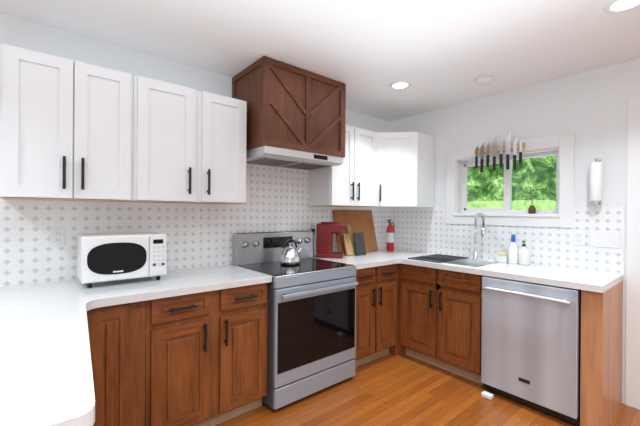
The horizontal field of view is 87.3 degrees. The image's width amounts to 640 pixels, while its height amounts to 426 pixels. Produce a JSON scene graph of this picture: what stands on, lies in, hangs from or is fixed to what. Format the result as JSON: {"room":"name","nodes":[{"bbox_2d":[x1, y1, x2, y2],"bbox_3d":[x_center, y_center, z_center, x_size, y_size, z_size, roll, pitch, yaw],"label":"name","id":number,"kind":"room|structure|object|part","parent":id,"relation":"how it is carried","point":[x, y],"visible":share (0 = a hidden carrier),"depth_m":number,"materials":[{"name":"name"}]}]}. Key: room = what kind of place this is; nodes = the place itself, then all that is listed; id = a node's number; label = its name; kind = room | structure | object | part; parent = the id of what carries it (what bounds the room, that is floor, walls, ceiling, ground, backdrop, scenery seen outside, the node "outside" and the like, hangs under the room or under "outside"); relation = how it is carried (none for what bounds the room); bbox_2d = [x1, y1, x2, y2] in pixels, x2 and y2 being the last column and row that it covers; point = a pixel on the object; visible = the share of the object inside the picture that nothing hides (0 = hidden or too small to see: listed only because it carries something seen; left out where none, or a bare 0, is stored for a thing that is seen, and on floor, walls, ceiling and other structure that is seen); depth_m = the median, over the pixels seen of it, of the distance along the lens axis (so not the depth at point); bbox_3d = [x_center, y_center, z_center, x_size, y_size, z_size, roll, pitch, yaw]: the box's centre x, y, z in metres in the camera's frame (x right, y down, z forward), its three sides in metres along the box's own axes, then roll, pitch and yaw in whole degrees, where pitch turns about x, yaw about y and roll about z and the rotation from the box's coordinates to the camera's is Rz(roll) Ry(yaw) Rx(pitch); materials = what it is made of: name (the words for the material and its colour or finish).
{"room":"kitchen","nodes":[
{"label":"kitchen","id":0,"kind":"room"},
{"bbox_2d":[0,13,389,205],"bbox_3d":[-1.307,0.114,2.320,5.700,2.420,0.150,0,0,-40],"label":"wall","id":1,"kind":"structure","parent":0,"point":[23,33],"depth_m":2.20,"materials":[{"name":"white paint"}]},
{"bbox_2d":[0,43,151,202],"bbox_3d":[-1.384,-0.446,1.933,0.652,0.740,0.322,0,0,-40],"label":"upper cabinet","id":2,"kind":"object","parent":1,"relation":"attached to","point":[71,130],"depth_m":1.78,"materials":[{"name":"white wood"}]},
{"bbox_2d":[0,164,388,286],"bbox_3d":[-0.632,-0.002,2.776,3.780,0.940,0.008,0,0,-40],"label":"tile","id":3,"kind":"structure","parent":1,"relation":"attached to","point":[201,235],"depth_m":2.42,"materials":[{"name":"tile"}]},
{"bbox_2d":[50,227,65,246],"bbox_3d":[-1.559,0.141,1.997,0.072,0.115,0.008,0,0,-40],"label":"electrical outlet","id":4,"kind":"object","parent":3,"relation":"attached to","point":[57,236],"visible":1,"depth_m":2.00,"materials":[{"name":"white plastic"}]},
{"bbox_2d":[309,222,315,256],"bbox_3d":[-0.058,0.253,3.206,0.072,0.322,0.066,0,0,-40],"label":"electrical outlet","id":5,"kind":"object","parent":3,"relation":"attached to","point":[311,226],"visible":0.85,"depth_m":3.21,"materials":[{"name":"white plastic"}]},
{"bbox_3d":[-0.057,0.284,3.204,0.025,0.261,0.060,0,0,-40],"label":"outlet cord","id":6,"kind":"part","parent":5,"relation":"part of","materials":[{"name":"black plastic"}]},
{"bbox_2d":[152,79,246,203],"bbox_3d":[-0.940,-0.443,2.301,0.805,0.740,0.322,0,0,-40],"label":"upper cabinet","id":7,"kind":"object","parent":1,"relation":"attached to","point":[199,137],"depth_m":2.22,"materials":[{"name":"white wood"}]},
{"bbox_2d":[232,56,345,169],"bbox_3d":[-0.248,-0.740,2.756,0.783,0.686,0.502,0,0,-40],"label":"range hood","id":8,"kind":"object","parent":1,"relation":"attached to","point":[296,117],"visible":0.96,"depth_m":2.52,"materials":[{"name":"brown wood"}]},
{"bbox_2d":[309,125,434,207],"bbox_3d":[0.550,-0.433,3.355,1.204,0.744,0.601,0,0,-40],"label":"upper cabinet","id":9,"kind":"object","parent":1,"relation":"attached to","point":[387,169],"visible":0.98,"depth_m":3.31,"materials":[{"name":"white wood"}]},
{"bbox_2d":[0,0,639,121],"bbox_3d":[0.409,-1.130,0.259,5.700,0.100,5.500,0,0,-40],"label":"ceiling","id":10,"kind":"structure","parent":0,"point":[438,54],"depth_m":2.08,"materials":[{"name":"white paint"}]},
{"bbox_2d":[389,81,410,89],"bbox_3d":[0.677,-1.077,2.833,0.183,0.010,0.183,0,0,-40],"label":"recessed light","id":11,"kind":"object","parent":10,"relation":"in","point":[397,85],"visible":0.98,"depth_m":2.83,"materials":[{"name":"white"}]},
{"bbox_2d":[476,75,493,84],"bbox_3d":[1.325,-1.062,2.695,0.130,0.032,0.130,0,0,-40],"label":"smoke detector","id":12,"kind":"object","parent":10,"relation":"attached to","point":[484,80],"visible":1,"depth_m":2.66,"materials":[{"name":"white plastic"}]},
{"bbox_2d":[603,0,639,13],"bbox_3d":[1.559,-1.069,1.707,0.183,0.010,0.183,0,0,-40],"label":"recessed light","id":13,"kind":"object","parent":10,"relation":"in","point":[615,6],"visible":1,"depth_m":1.73,"materials":[{"name":"white"}]},
{"bbox_2d":[215,354,639,425],"bbox_3d":[0.392,1.390,0.263,5.700,0.100,5.500,0,0,-40],"label":"floor","id":14,"kind":"structure","parent":0,"point":[393,390],"depth_m":2.33,"materials":[{"name":"brown wood"}]},
{"bbox_2d":[87,300,146,425],"bbox_3d":[-1.238,0.889,1.887,0.305,0.874,0.595,0,0,-40],"label":"base cabinet","id":15,"kind":"object","parent":14,"relation":"on","point":[117,333],"depth_m":1.69,"materials":[{"name":"brown wood"}]},
{"bbox_2d":[0,296,103,425],"bbox_3d":[-1.023,0.434,0.934,0.750,0.040,1.050,0,0,-40],"label":"countertop","id":16,"kind":"structure","parent":15,"relation":"on","point":[46,376],"depth_m":0.92,"materials":[{"name":"white stone"}]},
{"bbox_2d":[147,290,218,425],"bbox_3d":[-0.968,0.890,2.111,0.395,0.874,0.595,0,0,-40],"label":"base cabinet","id":17,"kind":"object","parent":14,"relation":"on","point":[198,359],"depth_m":1.89,"materials":[{"name":"brown wood"}]},
{"bbox_2d":[0,264,271,307],"bbox_3d":[-1.172,0.431,1.889,1.740,0.040,0.670,0,0,-40],"label":"countertop","id":18,"kind":"structure","parent":17,"relation":"on","point":[179,282],"depth_m":1.89,"materials":[{"name":"white stone"}]},
{"bbox_2d":[77,232,166,287],"bbox_3d":[-1.201,0.269,2.042,0.430,0.282,0.326,0,0,-40],"label":"microwave","id":19,"kind":"object","parent":18,"relation":"on","point":[103,257],"visible":1,"depth_m":1.91,"materials":[{"name":"white plastic"}]},
{"bbox_2d":[219,283,267,422],"bbox_3d":[-0.673,0.892,2.355,0.372,0.874,0.595,0,0,-40],"label":"base cabinet","id":20,"kind":"object","parent":14,"relation":"on","point":[243,310],"depth_m":2.13,"materials":[{"name":"brown wood"}]},
{"bbox_2d":[233,231,357,409],"bbox_3d":[-0.189,0.749,2.669,0.762,1.165,0.688,0,0,-40],"label":"range","id":21,"kind":"object","parent":14,"relation":"on","point":[311,325],"visible":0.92,"depth_m":2.44,"materials":[{"name":"grey metal"}]},
{"bbox_2d":[280,239,301,265],"bbox_3d":[-0.228,0.311,2.729,0.201,0.205,0.167,0,0,-40],"label":"kettle","id":22,"kind":"object","parent":21,"relation":"on","point":[289,256],"visible":1,"depth_m":2.67,"materials":[{"name":"silver metal"}]},
{"bbox_2d":[354,264,393,366],"bbox_3d":[0.297,0.897,3.159,0.603,0.874,0.595,0,0,-40],"label":"base cabinet","id":23,"kind":"object","parent":14,"relation":"on","point":[375,287],"depth_m":2.94,"materials":[{"name":"brown wood"}]},
{"bbox_2d":[394,263,445,358],"bbox_3d":[0.767,0.900,3.491,0.685,0.874,0.685,0,0,-40],"label":"base cabinet","id":24,"kind":"object","parent":14,"relation":"on","point":[432,316],"depth_m":2.99,"materials":[{"name":"brown wood"}]},
{"bbox_2d":[313,249,622,292],"bbox_3d":[1.010,0.509,2.783,1.218,0.190,2.080,0,0,-40],"label":"countertop","id":25,"kind":"structure","parent":24,"relation":"on","point":[594,281],"depth_m":2.62,"materials":[{"name":"white stone"}]},
{"bbox_2d":[316,222,343,258],"bbox_3d":[0.099,0.251,3.155,0.253,0.332,0.132,0,0,10],"label":"coffee maker","id":26,"kind":"object","parent":25,"relation":"on","point":[325,231],"visible":1,"depth_m":3.10,"materials":[{"name":"red plastic"}]},
{"bbox_2d":[332,210,377,255],"bbox_3d":[0.420,0.193,3.479,0.570,0.449,0.250,0,0,-40],"label":"cutting boards","id":27,"kind":"object","parent":25,"relation":"on","point":[357,237],"visible":0.96,"depth_m":3.46,"materials":[{"name":"brown wood"}]},
{"bbox_2d":[386,220,394,250],"bbox_3d":[0.793,0.248,3.784,0.113,0.345,0.087,0,0,-40],"label":"fire extinguisher","id":28,"kind":"object","parent":25,"relation":"on","point":[390,231],"visible":1,"depth_m":3.75,"materials":[{"name":"red paint"}]},
{"bbox_2d":[468,213,485,258],"bbox_3d":[1.439,0.212,3.048,0.148,0.428,0.182,0,0,-40],"label":"faucet","id":29,"kind":"object","parent":25,"relation":"on","point":[483,235],"visible":1,"depth_m":3.10,"materials":[{"name":"silver metal"}]},
{"bbox_2d":[495,252,507,262],"bbox_3d":[1.583,0.385,2.914,0.070,0.085,0.090,0,0,-40],"label":"sponge caddy","id":30,"kind":"object","parent":25,"relation":"on","point":[501,257],"visible":0.85,"depth_m":2.89,"materials":[{"name":"white plastic"}]},
{"bbox_2d":[508,234,517,263],"bbox_3d":[1.634,0.304,2.838,0.072,0.248,0.072,0,0,-40],"label":"spray bottle","id":31,"kind":"object","parent":25,"relation":"on","point":[513,254],"visible":1,"depth_m":2.81,"materials":[{"name":"white plastic"}]},
{"bbox_2d":[519,241,528,264],"bbox_3d":[1.686,0.328,2.778,0.080,0.202,0.074,0,0,-40],"label":"soap dispenser","id":32,"kind":"object","parent":25,"relation":"on","point":[523,255],"visible":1,"depth_m":2.75,"materials":[{"name":"white plastic"}]},
{"bbox_2d":[481,391,492,399],"bbox_3d":[1.217,1.326,2.441,0.050,0.030,0.070,0,0,-40],"label":"sensor","id":33,"kind":"object","parent":14,"relation":"on","point":[486,395],"visible":1,"depth_m":2.43,"materials":[{"name":"white plastic"}]},
{"bbox_2d":[481,276,580,425],"bbox_3d":[1.604,0.909,2.464,0.668,0.870,0.588,0,0,-40],"label":"dishwasher","id":34,"kind":"object","parent":14,"relation":"on","point":[531,346],"visible":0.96,"depth_m":2.25,"materials":[{"name":"silver metal"}]},
{"bbox_2d":[390,58,639,403],"bbox_3d":[2.536,0.141,2.033,0.150,2.420,5.200,0,0,-40],"label":"wall","id":35,"kind":"structure","parent":0,"point":[588,109],"depth_m":2.63,"materials":[{"name":"white paint"}]},
{"bbox_2d":[389,205,624,281],"bbox_3d":[1.485,0.211,3.175,0.008,0.542,2.084,0,0,-40],"label":"tile","id":36,"kind":"structure","parent":35,"relation":"attached to","point":[424,229],"depth_m":2.85,"materials":[{"name":"tile"}]},
{"bbox_2d":[573,230,584,245],"bbox_3d":[1.981,0.192,2.565,0.008,0.115,0.072,0,0,-40],"label":"electrical outlet","id":37,"kind":"object","parent":36,"relation":"attached to","point":[579,238],"visible":1,"depth_m":2.56,"materials":[{"name":"white plastic"}]},
{"bbox_2d":[591,231,620,247],"bbox_3d":[2.079,0.193,2.446,0.008,0.115,0.168,0,0,-40],"label":"switch plate","id":38,"kind":"object","parent":36,"relation":"attached to","point":[605,239],"visible":1,"depth_m":2.44,"materials":[{"name":"white plastic"}]},
{"bbox_2d":[446,133,574,227],"bbox_3d":[1.656,-0.293,3.027,0.178,0.814,1.060,0,0,-40],"label":"window","id":39,"kind":"structure","parent":35,"relation":"in","point":[565,149],"depth_m":2.96,"materials":[{"name":"white wood"}]},
{"bbox_3d":[1.589,-0.537,2.999,0.038,0.328,0.425,0,0,-40],"label":"knife rail","id":40,"kind":"part","parent":39,"relation":"part of","materials":[{"name":"silver metal"}]},
{"bbox_2d":[528,187,536,213],"bbox_3d":[1.802,-0.110,2.849,0.058,0.236,0.073,0,0,-40],"label":"vase","id":41,"kind":"object","parent":39,"relation":"on","point":[531,209],"visible":1,"depth_m":2.84,"materials":[{"name":"brown ceramic"}]},
{"bbox_2d":[589,158,602,205],"bbox_3d":[2.021,-0.228,2.454,0.107,0.350,0.076,0,0,-40],"label":"paper towel holder","id":42,"kind":"object","parent":35,"relation":"attached to","point":[596,181],"visible":1,"depth_m":2.42,"materials":[{"name":"white paper"}]},
{"bbox_2d":[625,96,639,409],"bbox_3d":[2.542,0.276,2.009,0.170,2.150,1.035,0,0,-40],"label":"door frame","id":43,"kind":"structure","parent":35,"relation":"attached to","point":[632,369],"depth_m":2.33,"materials":[{"name":"white"}]},
{"label":"outside","id":44,"kind":"structure","parent":0,"visible":0},
{"bbox_2d":[467,155,556,213],"bbox_3d":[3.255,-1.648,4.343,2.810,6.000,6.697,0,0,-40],"label":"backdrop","id":45,"kind":"structure","parent":44,"point":[543,203],"depth_m":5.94,"materials":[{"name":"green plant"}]}
]}

